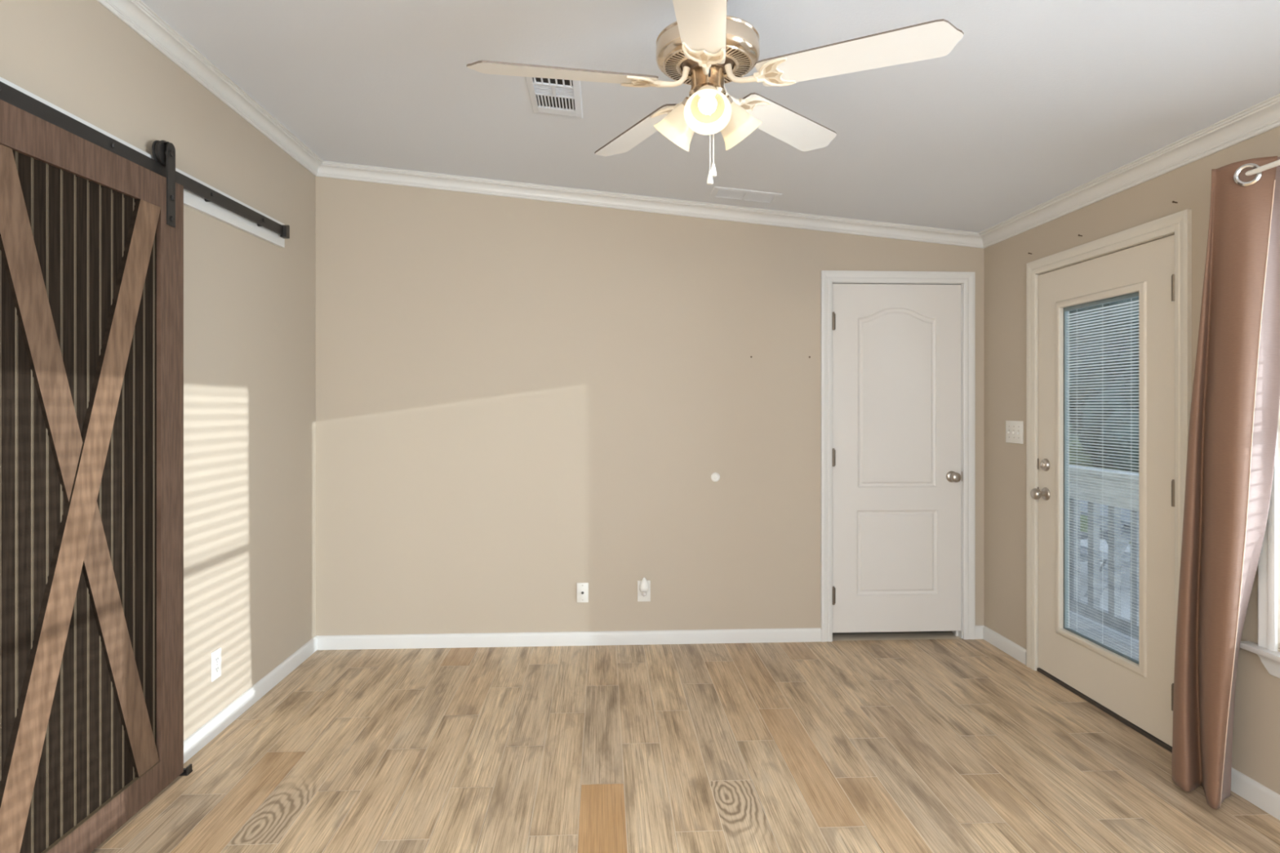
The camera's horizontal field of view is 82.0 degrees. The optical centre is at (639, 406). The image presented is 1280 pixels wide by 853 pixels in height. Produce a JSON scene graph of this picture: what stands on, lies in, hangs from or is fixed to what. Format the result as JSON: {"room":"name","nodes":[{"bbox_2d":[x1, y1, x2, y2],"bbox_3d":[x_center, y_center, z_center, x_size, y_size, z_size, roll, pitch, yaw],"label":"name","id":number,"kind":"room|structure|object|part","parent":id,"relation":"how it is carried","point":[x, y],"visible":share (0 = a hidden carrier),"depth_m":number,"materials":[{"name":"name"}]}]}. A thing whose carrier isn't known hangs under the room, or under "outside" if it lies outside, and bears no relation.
{"room":"empty living room","nodes":[
{"label":"empty living room","id":0,"kind":"room"},
{"bbox_2d":[0,0,315,740],"bbox_3d":[-1.693,-0.009,0.425,0.120,2.750,7.662,0,0,-3],"label":"wall","id":1,"kind":"structure","parent":0,"point":[250,300],"depth_m":3.15,"materials":[{"name":"beige paint"}]},
{"bbox_2d":[0,76,284,247],"bbox_3d":[-1.713,-0.819,2.178,0.018,0.191,3.025,0,0,-3],"label":"trim board","id":2,"kind":"object","parent":1,"relation":"attached to","point":[193,201],"visible":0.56,"depth_m":3.01,"materials":[{"name":"white wood"}]},
{"bbox_2d":[0,81,289,238],"bbox_3d":[-1.683,-0.834,2.161,0.040,0.129,2.988,0,0,-3],"label":"barn door track","id":3,"kind":"object","parent":2,"relation":"attached to","point":[8,94],"visible":0.94,"depth_m":2.41,"materials":[{"name":"black metal"}]},
{"bbox_2d":[0,99,183,852],"bbox_3d":[-1.676,0.200,2.198,0.057,2.298,1.041,0,0,-3],"label":"sliding barn door","id":4,"kind":"structure","parent":3,"relation":"hanging from","point":[91,237],"depth_m":2.23,"materials":[{"name":"brown wood"}]},
{"bbox_3d":[-1.678,-0.742,2.198,0.037,0.135,0.760,0,0,-3],"label":"rail","id":5,"kind":"part","parent":4,"relation":"part of","materials":[{"name":"brown wood"}]},
{"bbox_3d":[-1.678,1.295,2.198,0.037,0.108,0.760,0,0,-3],"label":"rail","id":6,"kind":"part","parent":4,"relation":"part of","materials":[{"name":"brown wood"}]},
{"bbox_2d":[96,0,323,176],"bbox_3d":[-1.599,-1.330,0.430,0.068,0.076,7.422,0,0,-3],"label":"crown molding","id":7,"kind":"structure","parent":1,"relation":"attached to","point":[135,14],"depth_m":2.93,"materials":[{"name":"white wood"}]},
{"bbox_2d":[210,647,221,682],"bbox_3d":[-1.764,1.074,3.064,0.008,0.120,0.074,0,0,-3],"label":"power outlet","id":8,"kind":"object","parent":1,"relation":"attached to","point":[215,656],"visible":1,"depth_m":3.06,"materials":[{"name":"white plastic"}]},
{"bbox_2d":[214,665,219,672],"bbox_3d":[-1.761,1.093,3.064,0.002,0.026,0.034,0,0,-3],"label":"socket","id":9,"kind":"object","parent":8,"relation":"attached to","point":[216,667],"depth_m":3.06,"materials":[{"name":"white plastic"}]},
{"bbox_2d":[214,656,219,663],"bbox_3d":[-1.761,1.054,3.064,0.002,0.026,0.034,0,0,-3],"label":"socket","id":10,"kind":"object","parent":8,"relation":"attached to","point":[216,658],"depth_m":3.06,"materials":[{"name":"white plastic"}]},
{"bbox_2d":[183,636,316,763],"bbox_3d":[-1.626,1.325,0.422,0.013,0.077,7.409,0,0,-3],"label":"baseboard","id":11,"kind":"structure","parent":1,"relation":"attached to","point":[213,727],"depth_m":3.29,"materials":[{"name":"white wood"}]},
{"bbox_2d":[315,176,983,635],"bbox_3d":[0.098,-0.010,4.293,3.852,2.748,0.120,0,0,-3],"label":"wall","id":12,"kind":"structure","parent":0,"point":[520,402],"depth_m":4.21,"materials":[{"name":"beige paint"}]},
{"bbox_2d":[315,627,821,649],"bbox_3d":[-0.385,1.325,4.201,2.877,0.077,0.013,0,0,-3],"label":"baseboard","id":13,"kind":"structure","parent":12,"relation":"attached to","point":[798,634],"depth_m":4.19,"materials":[{"name":"white wood"}]},
{"bbox_2d":[577,582,588,602],"bbox_3d":[-0.328,1.064,4.203,0.066,0.112,0.016,0,0,-3],"label":"cable jack plate","id":14,"kind":"object","parent":12,"relation":"attached to","point":[582,588],"visible":1,"depth_m":4.21,"materials":[{"name":"white plastic"}]},
{"bbox_2d":[637,580,650,601],"bbox_3d":[0.022,1.059,4.225,0.074,0.120,0.008,0,0,-3],"label":"power outlet","id":15,"kind":"object","parent":12,"relation":"attached to","point":[640,597],"visible":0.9,"depth_m":4.22,"materials":[{"name":"white plastic"}]},
{"bbox_2d":[639,577,648,595],"bbox_3d":[0.024,1.027,4.199,0.055,0.104,0.040,0,0,-3],"label":"air freshener","id":16,"kind":"object","parent":15,"relation":"attached to","point":[644,587],"visible":1,"depth_m":4.19,"materials":[{"name":"white plastic"}]},
{"bbox_2d":[316,160,983,248],"bbox_3d":[0.103,-1.149,4.199,3.852,0.439,0.068,0,0,-3],"label":"crown molding","id":17,"kind":"structure","parent":12,"relation":"attached to","point":[327,169],"depth_m":4.20,"materials":[{"name":"white wood"}]},
{"bbox_2d":[711,472,719,481],"bbox_3d":[0.435,0.408,4.244,0.054,0.054,0.011,0,0,-3],"label":"bumper cover","id":18,"kind":"object","parent":12,"relation":"attached to","point":[715,477],"visible":1,"depth_m":4.24,"materials":[{"name":"white plastic"}]},
{"bbox_2d":[820,270,974,641],"bbox_3d":[1.505,0.288,4.331,0.912,2.152,0.186,0,0,-3],"label":"door","id":19,"kind":"structure","parent":12,"relation":"in","point":[897,348],"depth_m":4.31,"materials":[{"name":"white wood"}]},
{"bbox_3d":[1.833,0.412,4.291,0.066,0.066,0.072,0,0,-3],"label":"knob","id":20,"kind":"part","parent":19,"relation":"part of","materials":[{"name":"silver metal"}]},
{"bbox_2d":[974,625,984,639],"bbox_3d":[1.994,1.325,4.323,0.061,0.077,0.013,0,0,-3],"label":"baseboard","id":21,"kind":"structure","parent":12,"relation":"attached to","point":[978,628],"depth_m":4.32,"materials":[{"name":"white wood"}]},
{"bbox_2d":[90,632,1279,852],"bbox_3d":[0.300,1.365,0.527,4.112,0.001,7.662,0,0,-3],"label":"floor","id":22,"kind":"structure","parent":0,"point":[927,742],"depth_m":2.86,"materials":[{"name":"brown wood"}]},
{"bbox_2d":[178,764,192,776],"bbox_3d":[-1.707,1.349,2.734,0.070,0.030,0.035,0,0,-3],"label":"floor guide","id":23,"kind":"object","parent":22,"relation":"on","point":[188,770],"visible":0.52,"depth_m":2.73,"materials":[{"name":"black metal"}]},
{"bbox_2d":[140,0,1279,232],"bbox_3d":[0.290,-1.232,0.526,4.092,0.487,7.662,0,0,-3],"label":"ceiling","id":24,"kind":"structure","parent":0,"point":[1037,101],"depth_m":2.70,"materials":[{"name":"white paint"}]},
{"bbox_2d":[524,76,582,118],"bbox_3d":[-0.334,-1.226,2.892,0.209,0.027,0.430,0,0,-3],"label":"ceiling vent","id":25,"kind":"object","parent":24,"relation":"in","point":[548,96],"visible":0.86,"depth_m":2.90,"materials":[{"name":"white metal"}]},
{"bbox_2d":[466,0,964,185],"bbox_3d":[0.154,-0.900,2.041,1.236,0.582,1.245,0,0,-3],"label":"ceiling fan","id":26,"kind":"object","parent":24,"relation":"hanging from","point":[706,49],"visible":1,"depth_m":1.98,"materials":[{"name":"beige metal"}]},
{"bbox_3d":[-0.209,-0.903,1.996,0.510,0.034,0.131,0,0,-10],"label":"fan blade","id":27,"kind":"part","parent":26,"relation":"part of","materials":[{"name":"white wood"}]},
{"bbox_3d":[-0.003,-0.903,2.426,0.131,0.034,0.510,0,0,-28],"label":"fan blade","id":28,"kind":"part","parent":26,"relation":"part of","materials":[{"name":"white wood"}]},
{"bbox_3d":[0.105,-0.805,2.133,0.134,0.140,0.127,0,0,-3],"label":"lamp shade","id":29,"kind":"part","parent":26,"relation":"part of","materials":[{"name":"white glass"}]},
{"bbox_2d":[681,97,688,106],"bbox_3d":[0.150,-0.860,2.098,0.062,0.065,0.063,0,0,-3],"label":"socket","id":30,"kind":"object","parent":26,"relation":"attached to","point":[683,103],"depth_m":2.08,"materials":[{"name":"gold metal"}]},
{"bbox_3d":[0.136,-0.903,1.668,0.131,0.034,0.510,0,0,8],"label":"fan blade","id":31,"kind":"part","parent":26,"relation":"part of","materials":[{"name":"white"}]},
{"bbox_3d":[0.182,-0.820,1.987,0.050,0.067,0.064,0,0,-3],"label":"light bulb","id":32,"kind":"part","parent":26,"relation":"part of","materials":[{"name":"white glass"}]},
{"bbox_2d":[662,44,752,84],"bbox_3d":[0.190,-0.957,2.069,0.252,0.011,0.252,0,0,20],"label":"vent","id":33,"kind":"object","parent":26,"relation":"attached to","point":[739,58],"depth_m":2.04,"materials":[{"name":"gold metal"}]},
{"bbox_2d":[697,82,718,100],"bbox_3d":[0.185,-0.860,2.023,0.063,0.065,0.062,0,0,-3],"label":"socket","id":34,"kind":"object","parent":26,"relation":"attached to","point":[700,85],"depth_m":2.01,"materials":[{"name":"gold metal"}]},
{"bbox_3d":[0.178,-0.805,1.972,0.125,0.140,0.139,0,0,-3],"label":"lamp shade","id":35,"kind":"part","parent":26,"relation":"part of","materials":[{"name":"white glass"}]},
{"bbox_3d":[0.192,-0.767,2.019,0.002,0.242,0.003,0,0,-3],"label":"pull chain","id":36,"kind":"part","parent":26,"relation":"part of","materials":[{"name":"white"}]},
{"bbox_3d":[0.192,-0.629,2.019,0.018,0.040,0.018,0,0,-3],"label":"chain pull","id":37,"kind":"part","parent":26,"relation":"part of","materials":[{"name":"white plastic"}]},
{"bbox_3d":[0.202,-0.778,2.024,0.002,0.219,0.003,0,0,-3],"label":"pull chain","id":38,"kind":"part","parent":26,"relation":"part of","materials":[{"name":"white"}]},
{"bbox_3d":[0.202,-0.652,2.024,0.018,0.040,0.018,0,0,-3],"label":"chain pull","id":39,"kind":"part","parent":26,"relation":"part of","materials":[{"name":"white plastic"}]},
{"bbox_2d":[726,95,733,103],"bbox_3d":[0.232,-0.860,2.090,0.063,0.065,0.063,0,0,-3],"label":"socket","id":40,"kind":"object","parent":26,"relation":"attached to","point":[729,97],"depth_m":2.07,"materials":[{"name":"gold metal"}]},
{"bbox_3d":[0.279,-0.805,2.119,0.138,0.140,0.122,0,0,-3],"label":"lamp shade","id":41,"kind":"part","parent":26,"relation":"part of","materials":[{"name":"white glass"}]},
{"bbox_3d":[0.469,-0.903,2.363,0.131,0.034,0.510,0,0,44],"label":"fan blade","id":42,"kind":"part","parent":26,"relation":"part of","materials":[{"name":"white wood"}]},
{"bbox_3d":[0.555,-0.903,1.894,0.510,0.034,0.131,0,0,26],"label":"fan blade","id":43,"kind":"part","parent":26,"relation":"part of","materials":[{"name":"white wood"}]},
{"bbox_2d":[709,186,782,203],"bbox_3d":[0.567,-1.137,3.964,0.362,0.039,0.180,0,0,-3],"label":"ceiling vent","id":44,"kind":"object","parent":24,"relation":"in","point":[717,192],"visible":1,"depth_m":3.95,"materials":[{"name":"white metal"}]},
{"bbox_2d":[832,631,951,634],"bbox_3d":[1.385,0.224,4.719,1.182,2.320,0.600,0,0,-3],"label":"threshold","id":45,"kind":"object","parent":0,"point":[917,632],"depth_m":4.43,"materials":[{"name":"beige paint"}]},
{"bbox_2d":[983,126,1279,794],"bbox_3d":[2.274,0.172,0.628,0.120,2.384,7.662,0,0,-3],"label":"wall","id":46,"kind":"structure","parent":0,"point":[1255,750],"depth_m":3.75,"materials":[{"name":"beige paint"}]},
{"bbox_2d":[982,626,1026,665],"bbox_3d":[2.030,1.325,4.101,0.013,0.077,0.434,0,0,-3],"label":"baseboard","id":47,"kind":"structure","parent":46,"relation":"attached to","point":[1012,649],"depth_m":4.08,"materials":[{"name":"white wood"}]},
{"bbox_2d":[1005,420,1023,444],"bbox_3d":[2.033,0.139,4.006,0.016,0.122,0.165,0,0,-3],"label":"switch plate","id":48,"kind":"object","parent":46,"relation":"attached to","point":[1014,429],"visible":1,"depth_m":4.00,"materials":[{"name":"white plastic"}]},
{"bbox_2d":[1026,208,1191,752],"bbox_3d":[2.101,0.306,3.339,0.188,2.116,1.066,0,0,-3],"label":"door","id":49,"kind":"structure","parent":46,"relation":"in","point":[1151,262],"depth_m":3.23,"materials":[{"name":"beige"}]},
{"bbox_3d":[2.023,0.443,3.730,0.072,0.066,0.066,0,0,-3],"label":"knob","id":50,"kind":"part","parent":49,"relation":"part of","materials":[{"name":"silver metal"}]},
{"bbox_3d":[2.103,0.302,3.345,0.019,1.578,0.541,0,0,-3],"label":"spacer frame","id":51,"kind":"part","parent":49,"relation":"part of","materials":[{"name":"grey"}]},
{"bbox_3d":[2.079,0.302,3.344,0.024,1.642,0.605,0,0,-3],"label":"glass frame","id":52,"kind":"part","parent":49,"relation":"part of","materials":[{"name":"beige"}]},
{"bbox_2d":[1066,300,1138,658],"bbox_3d":[2.103,0.306,3.340,0.011,1.549,0.517,0,0,-3],"label":"mini blind","id":53,"kind":"object","parent":49,"relation":"attached to","point":[1094,303],"depth_m":3.37,"materials":[{"name":"white plastic"}]},
{"bbox_2d":[978,93,1279,248],"bbox_3d":[2.180,-0.970,0.623,0.068,0.081,7.422,0,0,-3],"label":"crown molding","id":54,"kind":"structure","parent":46,"relation":"attached to","point":[1261,117],"depth_m":2.97,"materials":[{"name":"white wood"}]},
{"bbox_2d":[1240,433,1279,678],"bbox_3d":[2.169,0.078,2.099,0.150,1.648,0.931,0,0,-3],"label":"window","id":55,"kind":"structure","parent":46,"relation":"in","point":[1266,649],"depth_m":2.46,"materials":[{"name":"white"}]},
{"bbox_3d":[2.141,0.824,2.098,0.095,0.020,0.931,0,0,-3],"label":"sill","id":56,"kind":"part","parent":55,"relation":"part of","materials":[{"name":"white wood"}]},
{"bbox_3d":[2.131,0.034,2.090,0.016,1.560,0.836,0,0,-3],"label":"casing","id":57,"kind":"part","parent":55,"relation":"part of","materials":[{"name":"white wood"}]},
{"bbox_2d":[1244,159,1279,175],"bbox_3d":[2.099,-0.750,1.412,0.149,0.080,2.006,0,0,-3],"label":"curtain rod","id":58,"kind":"object","parent":46,"relation":"attached to","point":[1276,163],"visible":1,"depth_m":2.34,"materials":[{"name":"white metal"}]},
{"bbox_2d":[1171,155,1279,808],"bbox_3d":[1.992,0.274,2.540,0.150,2.164,0.408,0,0,-9],"label":"curtain","id":59,"kind":"object","parent":58,"relation":"hanging from","point":[1234,411],"visible":0.99,"depth_m":2.45,"materials":[{"name":"brown fabric"}]},
{"bbox_3d":[2.024,0.274,2.454,0.120,2.164,0.218,0,0,-3],"label":"lining panel","id":60,"kind":"part","parent":59,"relation":"part of","materials":[{"name":"beige fabric"}]},
{"bbox_2d":[1231,767,1279,820],"bbox_3d":[2.247,1.325,-0.141,0.013,0.077,5.890,0,0,-3],"label":"baseboard","id":61,"kind":"structure","parent":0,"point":[1244,786],"depth_m":2.52,"materials":[{"name":"white wood"}]},
{"label":"outside","id":62,"kind":"structure","parent":0,"visible":0},
{"bbox_2d":[1069,437,1130,544],"bbox_3d":[14.980,1.924,0.765,150.000,0.120,120.000,0,0,-3],"label":"lawn","id":63,"kind":"structure","parent":62,"point":[1073,441],"depth_m":25.27,"materials":[{"name":"green plant"}]},
{"bbox_2d":[1069,417,1079,444],"bbox_3d":[17.576,-4.430,32.790,8.377,12.645,8.144,0,0,-3],"label":"tree","id":64,"kind":"object","parent":63,"relation":"on","point":[1070,429],"visible":0.02,"depth_m":32.66,"materials":[{"name":"green plant"}]},
{"bbox_2d":[1069,302,1130,467],"bbox_3d":[14.473,-3.228,22.623,6.899,10.247,6.890,0,0,-3],"label":"tree","id":65,"kind":"object","parent":63,"relation":"on","point":[1103,305],"visible":0.09,"depth_m":21.51,"materials":[{"name":"green plant"}]},
{"bbox_2d":[1071,297,1138,473],"bbox_3d":[11.752,-0.667,16.085,3.682,5.140,4.003,0,0,-3],"label":"tree","id":66,"kind":"object","parent":63,"relation":"on","point":[1136,298],"visible":0.11,"depth_m":16.30,"materials":[{"name":"green plant"}]},
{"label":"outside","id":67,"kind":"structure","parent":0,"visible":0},
{"bbox_2d":[1069,609,1138,660],"bbox_3d":[2.678,1.464,3.641,0.985,0.030,10.000,0,0,-3],"label":"porch deck","id":68,"kind":"object","parent":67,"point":[1079,620],"depth_m":4.67,"materials":[{"name":"grey wood"}]},
{"bbox_2d":[1069,465,1138,639],"bbox_3d":[2.880,0.906,6.350,0.140,1.084,4.510,0,0,-3],"label":"porch railing","id":69,"kind":"object","parent":68,"relation":"on","point":[1073,597],"visible":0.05,"depth_m":4.66,"materials":[{"name":"grey wood"}]},
{"bbox_3d":[2.863,0.529,6.329,0.035,0.180,4.450,0,0,-3],"label":"rail","id":70,"kind":"part","parent":69,"relation":"part of","materials":[{"name":"grey wood"}]},
{"bbox_3d":[2.881,0.424,6.330,0.140,0.030,4.450,0,0,-3],"label":"cap rail","id":71,"kind":"part","parent":69,"relation":"part of","materials":[{"name":"grey wood"}]},
{"bbox_3d":[2.876,1.344,6.330,0.040,0.080,4.450,0,0,-3],"label":"rail","id":72,"kind":"part","parent":69,"relation":"part of","materials":[{"name":"grey wood"}]},
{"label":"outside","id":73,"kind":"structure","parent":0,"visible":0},
{"bbox_2d":[1080,538,1130,620],"bbox_3d":[4.776,1.924,0.244,4.836,0.080,120.000,0,0,-3],"label":"driveway","id":74,"kind":"structure","parent":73,"point":[1122,602],"depth_m":7.67,"materials":[{"name":"concrete"}]},
{"bbox_2d":[1080,500,1130,596],"bbox_3d":[5.100,1.503,7.971,1.700,0.760,1.800,0,0,-3],"label":"picnic table","id":75,"kind":"object","parent":74,"relation":"on","point":[1081,501],"visible":0.12,"depth_m":7.33,"materials":[{"name":"grey wood"}]},
{"bbox_3d":[4.683,1.523,7.308,0.540,0.720,0.038,0,0,-3],"label":"leg","id":76,"kind":"part","parent":75,"relation":"part of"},
{"bbox_3d":[5.517,1.523,8.634,0.540,0.720,0.038,0,0,-3],"label":"leg","id":77,"kind":"part","parent":75,"relation":"part of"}
]}

